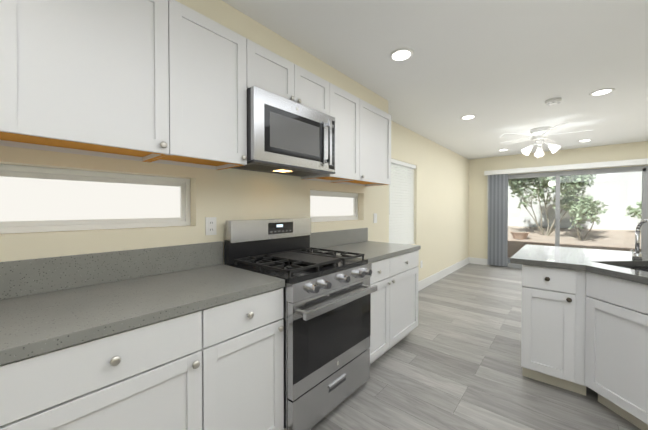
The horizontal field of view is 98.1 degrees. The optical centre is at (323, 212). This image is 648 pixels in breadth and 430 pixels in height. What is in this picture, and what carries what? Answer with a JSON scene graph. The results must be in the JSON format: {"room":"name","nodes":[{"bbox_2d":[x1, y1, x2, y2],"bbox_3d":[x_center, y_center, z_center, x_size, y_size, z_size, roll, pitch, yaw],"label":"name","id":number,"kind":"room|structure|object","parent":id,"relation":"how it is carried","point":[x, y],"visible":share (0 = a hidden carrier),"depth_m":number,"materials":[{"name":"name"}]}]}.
{"room":"kitchen","nodes":[
{"label":"kitchen","id":0,"kind":"room"},
{"bbox_2d":[0,121,468,281],"bbox_3d":[0.274,0.023,3.118,0.160,2.440,9.425,1,1,41],"label":"wall","id":1,"kind":"structure","parent":0,"point":[440,209],"depth_m":2.16,"materials":[{"name":"beige paint"}]},
{"bbox_2d":[0,0,168,161],"bbox_3d":[-1.020,-0.643,1.216,0.351,0.741,0.543,1,1,41],"label":"upper cabinet","id":2,"kind":"object","parent":1,"relation":"attached to","point":[87,77],"visible":1,"depth_m":1.12,"materials":[{"name":"white wood"}]},
{"bbox_2d":[0,164,190,233],"bbox_3d":[-1.332,-0.059,1.290,0.055,0.298,1.398,1,1,41],"label":"frosted window","id":3,"kind":"structure","parent":1,"relation":"in","point":[38,199],"depth_m":1.43,"materials":[{"name":"white glass"}]},
{"bbox_2d":[147,0,246,169],"bbox_3d":[-0.702,-0.647,1.584,0.351,0.741,0.423,1,1,41],"label":"upper cabinet","id":4,"kind":"object","parent":1,"relation":"attached to","point":[207,93],"visible":0.92,"depth_m":1.48,"materials":[{"name":"white wood"}]},
{"bbox_2d":[205,217,216,234],"bbox_3d":[-0.732,0.089,1.824,0.008,0.115,0.072,1,1,41],"label":"outlet","id":5,"kind":"object","parent":1,"relation":"attached to","point":[210,225],"visible":1,"depth_m":1.82,"materials":[{"name":"white plastic"}]},
{"bbox_2d":[246,39,329,115],"bbox_3d":[-0.315,-0.879,2.030,0.351,0.289,0.757,1,1,41],"label":"upper cabinet","id":6,"kind":"object","parent":1,"relation":"attached to","point":[271,72],"visible":0.56,"depth_m":1.88,"materials":[{"name":"white wood"}]},
{"bbox_2d":[233,86,334,176],"bbox_3d":[-0.284,-0.514,2.009,0.431,0.434,0.751,1,1,41],"label":"microwave","id":7,"kind":"object","parent":6,"relation":"attached to","point":[285,136],"visible":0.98,"depth_m":1.83,"materials":[{"name":"grey metal"}]},
{"bbox_2d":[301,83,359,182],"bbox_3d":[0.071,-0.659,2.480,0.351,0.741,0.420,1,1,41],"label":"upper cabinet","id":8,"kind":"object","parent":1,"relation":"attached to","point":[344,109],"visible":0.58,"depth_m":2.41,"materials":[{"name":"white wood"}]},
{"bbox_2d":[310,190,357,221],"bbox_3d":[0.086,-0.062,2.933,0.055,0.303,0.878,1,1,41],"label":"frosted window","id":9,"kind":"structure","parent":1,"relation":"in","point":[325,206],"depth_m":2.93,"materials":[{"name":"white glass"}]},
{"bbox_2d":[334,99,390,185],"bbox_3d":[0.407,-0.663,2.869,0.351,0.741,0.602,1,1,41],"label":"upper cabinet","id":10,"kind":"object","parent":1,"relation":"attached to","point":[375,148],"visible":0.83,"depth_m":2.77,"materials":[{"name":"white wood"}]},
{"bbox_2d":[373,213,376,222],"bbox_3d":[0.619,0.070,3.386,0.010,0.115,0.072,1,1,41],"label":"light switch","id":11,"kind":"object","parent":1,"relation":"attached to","point":[375,218],"visible":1,"depth_m":3.38,"materials":[{"name":"white plastic"}]},
{"bbox_2d":[389,158,415,244],"bbox_3d":[1.072,-0.114,4.043,0.138,1.208,0.888,1,1,41],"label":"window blinds","id":12,"kind":"object","parent":1,"relation":"attached to","point":[401,207],"visible":0.65,"depth_m":4.03,"materials":[{"name":"white plastic"}]},
{"bbox_2d":[418,257,468,290],"bbox_3d":[1.950,1.148,4.939,0.016,0.144,4.500,1,1,41],"label":"baseboard","id":13,"kind":"structure","parent":1,"relation":"attached to","point":[430,280],"depth_m":5.15,"materials":[{"name":"white wood"}]},
{"bbox_2d":[222,0,647,159],"bbox_3d":[1.698,-1.241,1.874,3.920,0.120,9.745,1,1,41],"label":"ceiling","id":14,"kind":"structure","parent":0,"point":[498,68],"depth_m":2.20,"materials":[{"name":"paint"}]},
{"bbox_2d":[176,0,387,112],"bbox_3d":[-1.026,-1.094,1.252,0.290,0.158,4.919,1,1,41],"label":"soffit","id":15,"kind":"structure","parent":14,"relation":"attached to","point":[224,14],"depth_m":1.86,"materials":[{"name":"beige paint"}]},
{"bbox_2d":[389,48,413,60],"bbox_3d":[0.580,-1.179,2.110,0.180,0.008,0.180,1,1,41],"label":"recessed light","id":16,"kind":"object","parent":14,"relation":"in","point":[401,54],"visible":1,"depth_m":2.09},
{"bbox_2d":[460,115,475,118],"bbox_3d":[1.814,-1.197,3.541,0.180,0.008,0.180,1,1,41],"label":"recessed light","id":17,"kind":"object","parent":14,"relation":"in","point":[468,116],"visible":1,"depth_m":3.54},
{"bbox_2d":[500,123,591,157],"bbox_3d":[3.163,-0.997,4.082,1.104,0.422,1.111,1,1,41],"label":"ceiling fan","id":18,"kind":"object","parent":14,"relation":"hanging from","point":[539,136],"visible":1,"depth_m":4.05,"materials":[{"name":"white plastic"}]},
{"bbox_2d":[545,98,561,105],"bbox_3d":[2.443,-1.175,2.998,0.136,0.040,0.136,1,1,41],"label":"smoke detector","id":19,"kind":"object","parent":14,"relation":"attached to","point":[553,101],"visible":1,"depth_m":2.97,"materials":[{"name":"grey plastic"}]},
{"bbox_2d":[589,88,614,95],"bbox_3d":[2.743,-1.188,2.779,0.180,0.008,0.180,1,1,41],"label":"recessed light","id":20,"kind":"object","parent":14,"relation":"in","point":[601,91],"visible":1,"depth_m":2.76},
{"bbox_2d":[310,263,640,429],"bbox_3d":[1.698,1.288,1.906,3.920,0.060,9.745,1,1,41],"label":"floor","id":21,"kind":"structure","parent":0,"point":[451,360],"depth_m":2.10,"materials":[{"name":"grey wood"}]},
{"bbox_2d":[0,310,201,429],"bbox_3d":[-0.915,0.831,1.122,0.656,0.874,0.590,1,1,41],"label":"base cabinet","id":22,"kind":"object","parent":21,"relation":"on","point":[147,377],"visible":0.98,"depth_m":0.93,"materials":[{"name":"white wood"}]},
{"bbox_2d":[0,241,284,364],"bbox_3d":[-0.956,0.298,1.082,0.638,0.190,1.570,1,1,41],"label":"countertop","id":23,"kind":"structure","parent":22,"relation":"on","point":[49,304],"depth_m":1.20,"materials":[{"name":"grey stone"}]},
{"bbox_2d":[201,287,283,429],"bbox_3d":[-0.579,0.826,1.512,0.656,0.874,0.433,1,1,41],"label":"base cabinet","id":24,"kind":"object","parent":21,"relation":"on","point":[242,349],"visible":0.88,"depth_m":1.30,"materials":[{"name":"white wood"}]},
{"bbox_2d":[224,218,376,429],"bbox_3d":[-0.136,0.656,1.924,0.730,1.205,0.762,1,1,41],"label":"range","id":25,"kind":"object","parent":21,"relation":"on","point":[327,315],"visible":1,"depth_m":1.72,"materials":[{"name":"silver metal"}]},
{"bbox_2d":[370,258,390,363],"bbox_3d":[0.196,0.815,2.409,0.656,0.874,0.393,1,1,41],"label":"base cabinet","id":26,"kind":"object","parent":21,"relation":"on","point":[380,322],"visible":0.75,"depth_m":2.25,"materials":[{"name":"white wood"}]},
{"bbox_2d":[379,250,418,356],"bbox_3d":[0.523,0.810,2.788,0.656,0.874,0.602,1,1,41],"label":"base cabinet","id":27,"kind":"object","parent":21,"relation":"on","point":[404,271],"visible":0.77,"depth_m":2.57,"materials":[{"name":"white wood"}]},
{"bbox_2d":[310,228,420,262],"bbox_3d":[0.394,0.278,2.647,0.638,0.190,1.027,1,1,41],"label":"countertop","id":28,"kind":"structure","parent":27,"relation":"on","point":[353,240],"depth_m":2.68,"materials":[{"name":"grey stone"}]},
{"bbox_2d":[521,264,586,395],"bbox_3d":[1.792,0.818,2.193,0.360,0.874,0.648,1,1,41],"label":"base cabinet","id":29,"kind":"object","parent":21,"relation":"on","point":[553,326],"visible":0.92,"depth_m":1.97,"materials":[{"name":"white wood"}]},
{"bbox_2d":[585,266,647,429],"bbox_3d":[2.229,0.825,1.608,1.088,0.874,1.564,1,1,41],"label":"base cabinet","id":30,"kind":"object","parent":21,"relation":"on","point":[616,355],"visible":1,"depth_m":1.31,"materials":[{"name":"white wood"}]},
{"bbox_2d":[510,244,647,284],"bbox_3d":[2.324,0.368,1.527,2.168,0.038,1.812,1,1,41],"label":"countertop","id":31,"kind":"structure","parent":30,"relation":"on","point":[605,262],"depth_m":2.05,"materials":[{"name":"grey stone"}]},
{"bbox_2d":[624,266,647,271],"bbox_3d":[2.114,0.485,1.607,0.438,0.194,0.768,0,1,-4],"label":"undermount sink","id":32,"kind":"object","parent":31,"relation":"in","point":[642,268],"visible":0.11,"depth_m":2.00,"materials":[{"name":"silver metal"}]},
{"bbox_2d":[631,219,647,259],"bbox_3d":[2.235,0.195,1.968,0.107,0.296,0.197,1,1,41],"label":"gooseneck faucet","id":33,"kind":"object","parent":31,"relation":"on","point":[637,254],"visible":1,"depth_m":2.02,"materials":[{"name":"silver metal"}]},
{"bbox_2d":[469,141,647,258],"bbox_3d":[4.829,-0.007,5.518,3.920,2.440,0.160,1,1,41],"label":"wall","id":34,"kind":"structure","parent":0,"point":[478,223],"depth_m":6.10,"materials":[{"name":"beige paint"}]},
{"bbox_2d":[469,257,489,265],"bbox_3d":[4.777,1.141,5.461,3.583,0.144,0.016,1,1,41],"label":"baseboard","id":35,"kind":"structure","parent":34,"relation":"attached to","point":[479,261],"depth_m":6.50,"materials":[{"name":"white wood"}]},
{"bbox_2d":[484,158,647,266],"bbox_3d":[4.610,0.131,5.519,2.590,2.095,0.123,1,1,41],"label":"vertical blinds","id":36,"kind":"object","parent":34,"relation":"attached to","point":[497,188],"visible":1,"depth_m":6.13,"materials":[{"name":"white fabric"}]},
{"bbox_2d":[491,165,647,268],"bbox_3d":[4.681,0.198,5.602,2.368,2.029,0.090,1,1,41],"label":"door","id":37,"kind":"structure","parent":34,"relation":"in","point":[643,215],"depth_m":5.37,"materials":[{"name":"clear glass"}]},
{"label":"outside","id":38,"kind":"structure","parent":0,"visible":0},
{"bbox_2d":[507,226,640,257],"bbox_3d":[7.068,0.914,7.818,16.000,0.780,3.000,1,1,41],"label":"gravel bed","id":39,"kind":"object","parent":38,"point":[574,239],"depth_m":7.53,"materials":[{"name":"beige gravel"}]},
{"bbox_2d":[510,231,529,239],"bbox_3d":[5.533,0.651,7.950,0.443,0.213,0.450,1,1,41],"label":"planter pot","id":40,"kind":"object","parent":39,"relation":"on","point":[519,234],"depth_m":7.81,"materials":[{"name":"brown ceramic"}]},
{"bbox_2d":[508,174,595,235],"bbox_3d":[6.421,-0.613,8.290,2.496,2.610,2.569,1,1,41],"label":"shrub","id":41,"kind":"object","parent":39,"relation":"on","point":[564,191],"depth_m":8.18,"materials":[{"name":"green plant"}]},
{"bbox_2d":[561,195,608,239],"bbox_3d":[6.749,0.138,7.309,0.968,1.207,1.408,1,1,41],"label":"shrub","id":42,"kind":"object","parent":39,"relation":"on","point":[582,202],"depth_m":7.22,"materials":[{"name":"green plant"}]},
{"bbox_2d":[626,201,641,218],"bbox_3d":[8.580,0.124,7.254,1.126,1.017,1.042,1,1,41],"label":"shrub","id":43,"kind":"object","parent":39,"relation":"on","point":[631,210],"depth_m":7.65,"materials":[{"name":"green plant"}]},
{"bbox_2d":[508,171,641,230],"bbox_3d":[8.129,-0.471,9.031,16.000,3.520,0.250,1,1,41],"label":"wall","id":44,"kind":"structure","parent":38,"point":[619,189],"depth_m":8.57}
]}

